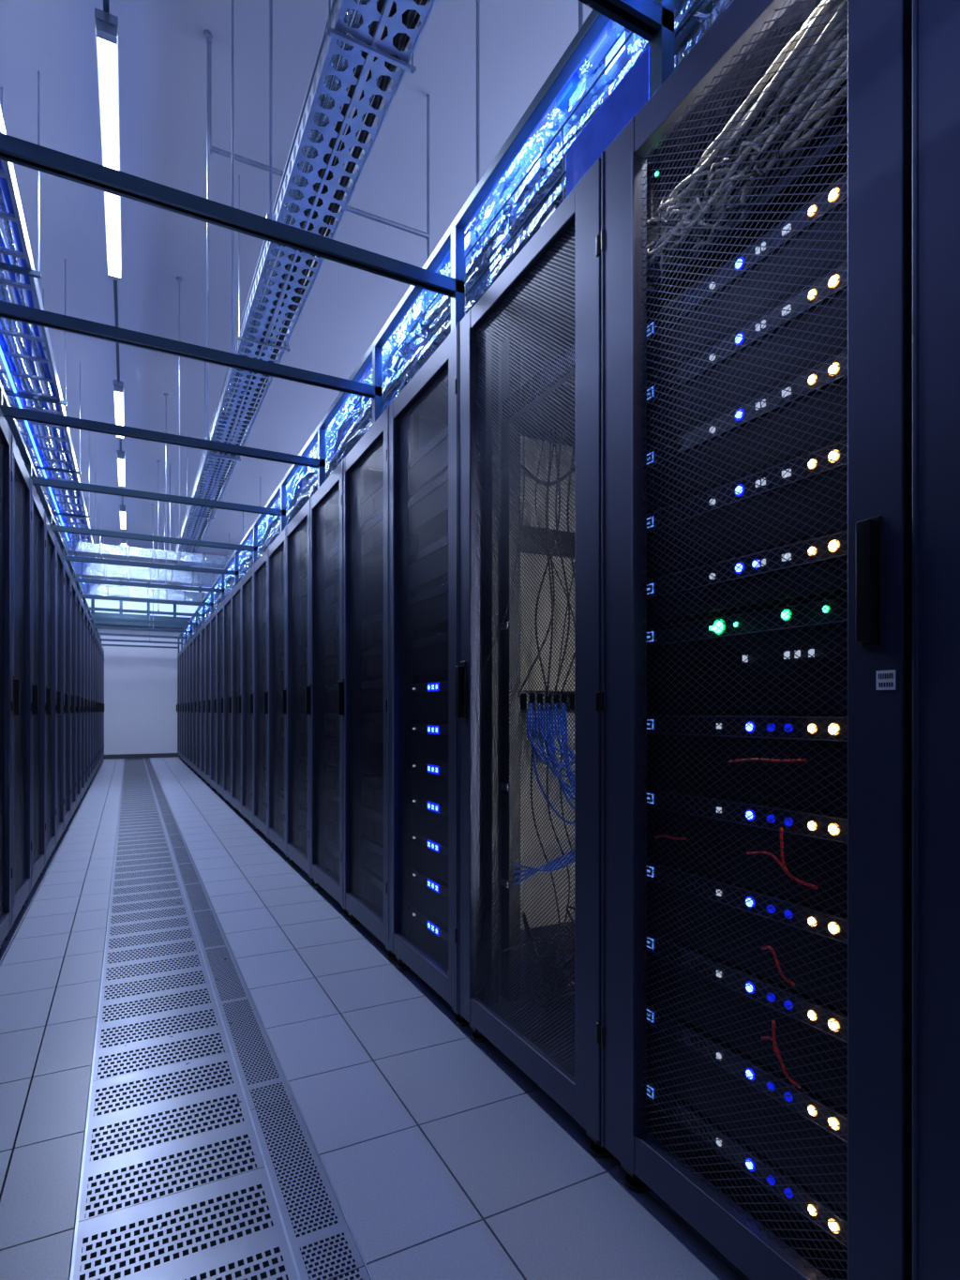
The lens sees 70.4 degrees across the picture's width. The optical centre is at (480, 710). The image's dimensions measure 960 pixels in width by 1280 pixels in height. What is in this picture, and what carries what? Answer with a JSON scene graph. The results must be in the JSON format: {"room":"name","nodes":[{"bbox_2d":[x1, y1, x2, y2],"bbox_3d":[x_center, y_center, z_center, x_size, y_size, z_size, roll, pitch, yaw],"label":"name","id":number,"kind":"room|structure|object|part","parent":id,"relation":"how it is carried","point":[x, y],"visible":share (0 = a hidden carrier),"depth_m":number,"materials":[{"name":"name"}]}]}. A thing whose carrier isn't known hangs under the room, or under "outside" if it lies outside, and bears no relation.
{"room":"server room","nodes":[
{"label":"server room","id":0,"kind":"room"},
{"bbox_2d":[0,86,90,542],"bbox_3d":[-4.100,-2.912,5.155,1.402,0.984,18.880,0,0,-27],"label":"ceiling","id":1,"kind":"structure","parent":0,"point":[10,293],"depth_m":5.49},
{"bbox_2d":[0,71,104,585],"bbox_3d":[-3.905,-2.854,6.087,0.530,1.100,16.401,0,0,-27],"label":"cable tray","id":2,"kind":"object","parent":1,"relation":"hanging from","point":[8,186],"visible":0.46,"depth_m":4.69,"materials":[{"name":"metal"}]},
{"bbox_2d":[94,0,120,170],"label":"linear light","id":3,"kind":"object","parent":1,"relation":"hanging from","point":[106,22],"depth_m":3.24,"materials":[{"name":"paint"}]},
{"bbox_2d":[103,190,121,327],"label":"linear light","id":4,"kind":"object","parent":1,"relation":"hanging from","point":[112,202],"depth_m":4.32,"materials":[{"name":"paint"}]},
{"bbox_2d":[113,342,124,425],"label":"linear light","id":5,"kind":"object","parent":1,"relation":"hanging from","point":[118,386],"depth_m":6.48,"materials":[{"name":"paint"}]},
{"bbox_2d":[116,435,125,488],"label":"linear light","id":6,"kind":"object","parent":1,"relation":"hanging from","point":[121,459],"depth_m":8.27,"materials":[{"name":"paint"}]},
{"bbox_2d":[56,464,260,603],"bbox_3d":[-5.606,-2.698,10.667,4.200,1.412,3.824,0,0,-27],"label":"cable tray","id":7,"kind":"object","parent":1,"relation":"hanging from","point":[90,570],"visible":0.38,"depth_m":10.47,"materials":[{"name":"metal"}]},
{"bbox_2d":[164,0,436,590],"bbox_3d":[-2.603,-2.879,6.747,0.330,1.050,16.380,0,0,-27],"label":"cable tray","id":8,"kind":"object","parent":1,"relation":"hanging from","point":[307,198],"visible":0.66,"depth_m":3.07,"materials":[{"name":"metal"}]},
{"bbox_2d":[206,41,429,260],"bbox_3d":[-0.833,-2.704,3.619,1.140,1.400,0.207,0,0,-8],"label":"hangers","id":9,"kind":"object","parent":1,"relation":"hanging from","point":[212,149],"visible":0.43,"depth_m":3.59,"materials":[{"name":"metal"}]},
{"bbox_2d":[0,0,675,652],"bbox_3d":[-3.117,-2.299,5.632,3.216,2.210,18.668,0,0,-27],"label":"overhead support frame","id":10,"kind":"object","parent":1,"relation":"hanging from","point":[654,21],"visible":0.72,"depth_m":2.33,"materials":[{"name":"black metal"}]},
{"bbox_2d":[96,557,223,759],"bbox_3d":[-7.171,-1.194,14.360,9.000,4.620,0.100,0,0,-27],"label":"wall","id":11,"kind":"structure","parent":0,"point":[141,683],"depth_m":14.31,"materials":[{"name":"paint"}]},
{"bbox_2d":[90,615,189,629],"bbox_3d":[-7.091,-1.844,14.204,8.800,0.180,0.249,0,0,-27],"label":"trim","id":12,"kind":"structure","parent":11,"relation":"attached to","point":[97,623],"depth_m":14.09,"materials":[{"name":"paint"}]},
{"bbox_2d":[103,752,178,759],"bbox_3d":[-7.143,0.951,14.306,8.800,0.090,0.019,0,0,-27],"label":"baseboard","id":13,"kind":"structure","parent":11,"relation":"attached to","point":[158,755],"depth_m":14.30,"materials":[{"name":"grey paint"}]},
{"bbox_2d":[81,578,209,619],"bbox_3d":[-7.221,-2.489,14.238,6.700,1.070,0.068,0,0,-27],"label":"ceiling light","id":14,"kind":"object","parent":11,"relation":"in","point":[92,602],"depth_m":14.27,"materials":[{"name":"blue"}]},
{"bbox_2d":[0,0,592,557],"bbox_3d":[-2.798,-3.454,5.870,8.800,0.100,19.000,0,0,-27],"label":"ceiling","id":15,"kind":"structure","parent":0,"point":[162,44],"depth_m":4.42,"materials":[{"name":"paint"}]},
{"bbox_2d":[0,756,750,1279],"bbox_3d":[-2.798,1.056,5.870,8.800,0.120,19.000,0,0,-27],"label":"floor","id":16,"kind":"structure","parent":0,"point":[443,1159],"depth_m":1.78,"materials":[{"name":"grey tile"}]},
{"bbox_2d":[0,407,12,948],"bbox_3d":[-2.294,-0.099,2.408,1.026,2.190,0.655,0,0,-27],"label":"rack","id":17,"kind":"object","parent":16,"relation":"on","point":[6,473],"visible":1,"depth_m":2.87,"materials":[{"name":"metal"}]},
{"bbox_2d":[3,433,31,940],"bbox_3d":[-2.596,-0.099,2.995,1.026,2.190,0.655,0,0,-27],"label":"rack","id":18,"kind":"object","parent":16,"relation":"on","point":[21,484],"visible":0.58,"depth_m":3.42,"materials":[{"name":"metal"}]},
{"bbox_2d":[24,479,45,903],"bbox_3d":[-2.899,-0.099,3.582,1.026,2.190,0.655,0,0,-27],"label":"rack","id":19,"kind":"object","parent":16,"relation":"on","point":[37,690],"visible":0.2,"depth_m":4.00,"materials":[{"name":"metal"}]},
{"bbox_2d":[36,512,56,875],"bbox_3d":[-3.201,-0.099,4.168,1.026,2.190,0.655,0,0,-27],"label":"rack","id":20,"kind":"object","parent":16,"relation":"on","point":[50,537],"visible":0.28,"depth_m":4.62,"materials":[{"name":"metal"}]},
{"bbox_2d":[48,540,64,855],"bbox_3d":[-3.503,-0.099,4.755,1.026,2.190,0.655,0,0,-27],"label":"rack","id":21,"kind":"object","parent":16,"relation":"on","point":[60,707],"visible":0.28,"depth_m":5.21,"materials":[{"name":"metal"}]},
{"bbox_2d":[57,557,71,839],"bbox_3d":[-3.805,-0.099,5.342,1.026,2.190,0.655,0,0,-27],"label":"rack","id":22,"kind":"object","parent":16,"relation":"on","point":[67,573],"visible":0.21,"depth_m":5.75,"materials":[{"name":"metal"}]},
{"bbox_2d":[64,572,76,826],"bbox_3d":[-4.107,-0.099,5.929,1.026,2.190,0.655,0,0,-27],"label":"rack","id":23,"kind":"object","parent":16,"relation":"on","point":[73,604],"visible":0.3,"depth_m":6.38,"materials":[{"name":"metal"}]},
{"bbox_2d":[72,585,80,815],"bbox_3d":[-4.410,-0.099,6.515,1.026,2.190,0.655,0,0,-27],"label":"rack","id":24,"kind":"object","parent":16,"relation":"on","point":[78,595],"visible":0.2,"depth_m":6.97,"materials":[{"name":"metal"}]},
{"bbox_2d":[80,597,84,800],"bbox_3d":[-4.712,-0.099,7.102,1.026,2.190,0.655,0,0,-27],"label":"rack","id":25,"kind":"object","parent":16,"relation":"on","point":[82,602],"visible":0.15,"depth_m":7.56,"materials":[{"name":"metal"}]},
{"bbox_2d":[81,605,88,798],"bbox_3d":[-5.014,-0.099,7.689,1.026,2.190,0.655,0,0,-27],"label":"rack","id":26,"kind":"object","parent":16,"relation":"on","point":[85,610],"visible":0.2,"depth_m":8.15,"materials":[{"name":"metal"}]},
{"bbox_2d":[84,611,90,793],"bbox_3d":[-5.316,-0.099,8.276,1.026,2.190,0.655,0,0,-27],"label":"rack","id":27,"kind":"object","parent":16,"relation":"on","point":[88,617],"visible":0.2,"depth_m":8.73,"materials":[{"name":"metal"}]},
{"bbox_2d":[90,617,92,783],"bbox_3d":[-5.618,-0.099,8.862,1.026,2.190,0.655,0,0,-27],"label":"rack","id":28,"kind":"object","parent":16,"relation":"on","point":[91,624],"visible":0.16,"depth_m":9.32,"materials":[{"name":"metal"}]},
{"bbox_2d":[91,625,95,779],"bbox_3d":[-5.921,-0.099,9.449,1.026,2.190,0.655,0,0,-27],"label":"rack","id":29,"kind":"object","parent":16,"relation":"on","point":[94,640],"visible":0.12,"depth_m":9.91,"materials":[{"name":"metal"}]},
{"bbox_2d":[94,630,97,773],"bbox_3d":[-6.223,-0.099,10.036,1.026,2.190,0.655,0,0,-27],"label":"rack","id":30,"kind":"object","parent":16,"relation":"on","point":[96,644],"visible":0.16,"depth_m":10.07,"materials":[{"name":"metal"}]},
{"bbox_2d":[94,633,98,774],"bbox_3d":[-6.525,-0.099,10.623,1.026,2.190,0.655,0,0,-27],"label":"rack","id":31,"kind":"object","parent":16,"relation":"on","point":[97,634],"visible":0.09,"depth_m":10.57,"materials":[{"name":"metal"}]},
{"bbox_2d":[96,639,100,771],"bbox_3d":[-6.827,-0.099,11.209,1.026,2.190,0.655,0,0,-27],"label":"rack","id":32,"kind":"object","parent":16,"relation":"on","point":[98,640],"visible":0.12,"depth_m":11.67,"materials":[{"name":"metal"}]},
{"bbox_2d":[99,643,102,766],"bbox_3d":[-7.129,-0.099,11.796,1.026,2.190,0.655,0,0,-27],"label":"rack","id":33,"kind":"object","parent":16,"relation":"on","point":[100,643],"visible":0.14,"depth_m":12.26,"materials":[{"name":"metal"}]},
{"bbox_2d":[101,646,103,761],"bbox_3d":[-7.432,-0.099,12.383,1.026,2.190,0.655,0,0,-27],"label":"rack","id":34,"kind":"object","parent":16,"relation":"on","point":[101,646],"visible":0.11,"depth_m":12.45,"materials":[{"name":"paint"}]},
{"bbox_2d":[103,649,104,757],"bbox_3d":[-7.734,-0.099,12.970,1.026,2.190,0.655,0,0,-27],"label":"rack","id":35,"kind":"object","parent":16,"relation":"on","point":[103,650],"visible":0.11,"depth_m":13.44,"materials":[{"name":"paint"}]},
{"bbox_2d":[176,652,181,759],"bbox_3d":[-5.813,-0.099,14.316,1.026,2.190,0.655,0,0,-27],"label":"rack","id":36,"kind":"object","parent":16,"relation":"on","point":[178,653],"visible":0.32,"depth_m":14.34,"materials":[{"name":"metal"}]},
{"bbox_2d":[178,649,182,760],"bbox_3d":[-5.511,-0.099,13.729,1.026,2.190,0.655,0,0,-27],"label":"rack","id":37,"kind":"object","parent":16,"relation":"on","point":[180,652],"visible":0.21,"depth_m":13.75,"materials":[{"name":"metal"}]},
{"bbox_2d":[180,647,186,764],"bbox_3d":[-5.209,-0.099,13.142,1.026,2.190,0.655,0,0,-27],"label":"rack","id":38,"kind":"object","parent":16,"relation":"on","point":[181,704],"visible":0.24,"depth_m":13.17,"materials":[{"name":"metal"}]},
{"bbox_2d":[69,757,298,1279],"bbox_3d":[-2.902,1.008,5.819,0.355,0.031,18.995,0,0,-27],"label":"grate","id":39,"kind":"object","parent":16,"relation":"on","point":[174,1184],"visible":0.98,"depth_m":1.68,"materials":[{"name":"grey metal"}]},
{"bbox_2d":[182,644,189,767],"bbox_3d":[-4.906,-0.099,12.556,1.026,2.190,0.655,0,0,-27],"label":"rack","id":40,"kind":"object","parent":16,"relation":"on","point":[185,646],"visible":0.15,"depth_m":12.58,"materials":[{"name":"metal"}]},
{"bbox_2d":[185,640,192,769],"bbox_3d":[-4.604,-0.099,11.969,1.026,2.190,0.655,0,0,-27],"label":"rack","id":41,"kind":"object","parent":16,"relation":"on","point":[188,643],"visible":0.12,"depth_m":11.99,"materials":[{"name":"metal"}]},
{"bbox_2d":[188,636,195,772],"bbox_3d":[-4.302,-0.099,11.382,1.026,2.190,0.655,0,0,-27],"label":"rack","id":42,"kind":"object","parent":16,"relation":"on","point":[191,639],"visible":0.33,"depth_m":11.40,"materials":[{"name":"metal"}]},
{"bbox_2d":[191,632,199,776],"bbox_3d":[-4.000,-0.099,10.795,1.026,2.190,0.655,0,0,-27],"label":"rack","id":43,"kind":"object","parent":16,"relation":"on","point":[194,636],"visible":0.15,"depth_m":10.82,"materials":[{"name":"metal"}]},
{"bbox_2d":[195,627,203,780],"bbox_3d":[-3.698,-0.099,10.209,1.026,2.190,0.655,0,0,-27],"label":"rack","id":44,"kind":"object","parent":16,"relation":"on","point":[198,633],"visible":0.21,"depth_m":10.24,"materials":[{"name":"metal"}]},
{"bbox_2d":[198,621,209,784],"bbox_3d":[-3.395,-0.099,9.622,1.026,2.190,0.655,0,0,-27],"label":"rack","id":45,"kind":"object","parent":16,"relation":"on","point":[203,627],"visible":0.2,"depth_m":9.64,"materials":[{"name":"metal"}]},
{"bbox_2d":[203,617,213,789],"bbox_3d":[-3.093,-0.099,9.035,1.026,2.190,0.655,0,0,-27],"label":"rack","id":46,"kind":"object","parent":16,"relation":"on","point":[207,622],"visible":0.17,"depth_m":9.06,"materials":[{"name":"metal"}]},
{"bbox_2d":[208,610,220,796],"bbox_3d":[-2.791,-0.099,8.448,1.026,2.190,0.655,0,0,-27],"label":"rack","id":47,"kind":"object","parent":16,"relation":"on","point":[213,615],"visible":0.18,"depth_m":8.48,"materials":[{"name":"metal"}]},
{"bbox_2d":[213,601,227,802],"bbox_3d":[-2.489,-0.099,7.862,1.026,2.190,0.655,0,0,-27],"label":"rack","id":48,"kind":"object","parent":16,"relation":"on","point":[219,609],"visible":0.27,"depth_m":7.88,"materials":[{"name":"metal"}]},
{"bbox_2d":[221,590,236,810],"bbox_3d":[-2.187,-0.099,7.275,1.026,2.190,0.655,0,0,-27],"label":"rack","id":49,"kind":"object","parent":16,"relation":"on","point":[227,602],"visible":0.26,"depth_m":7.30,"materials":[{"name":"metal"}]},
{"bbox_2d":[228,579,246,819],"bbox_3d":[-1.884,-0.099,6.688,1.026,2.190,0.655,0,0,-27],"label":"rack","id":50,"kind":"object","parent":16,"relation":"on","point":[236,591],"visible":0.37,"depth_m":6.71,"materials":[{"name":"metal"}]},
{"bbox_2d":[238,567,258,830],"bbox_3d":[-1.582,-0.099,6.101,1.026,2.190,0.655,0,0,-27],"label":"rack","id":51,"kind":"object","parent":16,"relation":"on","point":[244,700],"visible":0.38,"depth_m":6.13,"materials":[{"name":"metal"}]},
{"bbox_2d":[143,757,373,1279],"bbox_3d":[-2.692,1.008,5.925,0.116,0.031,19.000,0,0,-27],"label":"grate","id":52,"kind":"object","parent":16,"relation":"on","point":[323,1244],"visible":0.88,"depth_m":1.67,"materials":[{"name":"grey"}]},
{"bbox_2d":[250,549,273,844],"bbox_3d":[-1.280,-0.099,5.515,1.026,2.190,0.655,0,0,-27],"label":"rack","id":53,"kind":"object","parent":16,"relation":"on","point":[260,567],"visible":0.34,"depth_m":5.54,"materials":[{"name":"metal"}]},
{"bbox_2d":[264,527,293,862],"bbox_3d":[-0.978,-0.099,4.928,1.026,2.190,0.655,0,0,-27],"label":"rack","id":54,"kind":"object","parent":16,"relation":"on","point":[276,551],"visible":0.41,"depth_m":4.95,"materials":[{"name":"metal"}]},
{"bbox_2d":[282,498,318,886],"bbox_3d":[-0.676,-0.099,4.341,1.026,2.190,0.655,0,0,-27],"label":"rack","id":55,"kind":"object","parent":16,"relation":"on","point":[297,531],"visible":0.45,"depth_m":4.32,"materials":[{"name":"metal"}]},
{"bbox_2d":[305,460,350,917],"bbox_3d":[-0.373,-0.099,3.754,1.026,2.190,0.655,0,0,-27],"label":"rack","id":56,"kind":"object","parent":16,"relation":"on","point":[325,504],"visible":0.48,"depth_m":3.67,"materials":[{"name":"metal"}]},
{"bbox_2d":[337,407,396,960],"bbox_3d":[-0.076,-0.099,3.176,1.026,2.190,0.635,0,0,-27],"label":"rack","id":57,"kind":"object","parent":16,"relation":"on","point":[362,690],"visible":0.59,"depth_m":3.08,"materials":[{"name":"metal"}]},
{"bbox_2d":[387,325,469,1025],"bbox_3d":[0.227,-0.099,2.612,1.005,2.190,0.635,0,0,-27],"label":"rack","id":58,"kind":"object","parent":16,"relation":"on","point":[422,419],"visible":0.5,"depth_m":2.47,"materials":[{"name":"metal"}]},
{"bbox_2d":[455,157,613,1159],"bbox_3d":[0.529,-0.099,2.003,1.026,2.190,0.710,0,0,-27],"label":"rack","id":59,"kind":"object","parent":16,"relation":"on","point":[529,668],"visible":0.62,"depth_m":1.90,"materials":[{"name":"metal"}]},
{"bbox_3d":[0.376,-0.089,2.294,0.590,1.570,0.012,0,0,-27],"label":"panel","id":60,"kind":"part","parent":59,"relation":"part of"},
{"bbox_2d":[601,0,912,1279],"bbox_3d":[0.842,-0.099,1.399,1.022,2.190,0.640,0,0,-27],"label":"rack","id":61,"kind":"object","parent":16,"relation":"on","point":[757,231],"visible":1,"depth_m":1.14,"materials":[{"name":"metal"}]},
{"bbox_2d":[647,577,847,623],"bbox_3d":[0.736,-0.189,1.344,0.660,0.014,0.565,0,0,-27],"label":"server","id":62,"kind":"object","parent":61,"relation":"attached to","point":[838,581],"depth_m":1.17,"materials":[{"name":"black metal"}]},
{"bbox_2d":[912,0,959,1279],"bbox_3d":[1.152,-0.099,0.817,1.005,2.190,0.655,0,0,-27],"label":"rack","id":63,"kind":"object","parent":16,"relation":"on","point":[936,23],"visible":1,"depth_m":0.85,"materials":[{"name":"metal"}]},
{"bbox_2d":[182,0,733,646],"bbox_3d":[-2.273,-1.437,6.981,0.469,0.466,16.305,0,0,-27],"label":"cable tray","id":64,"kind":"object","parent":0,"point":[609,86],"depth_m":1.92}
]}

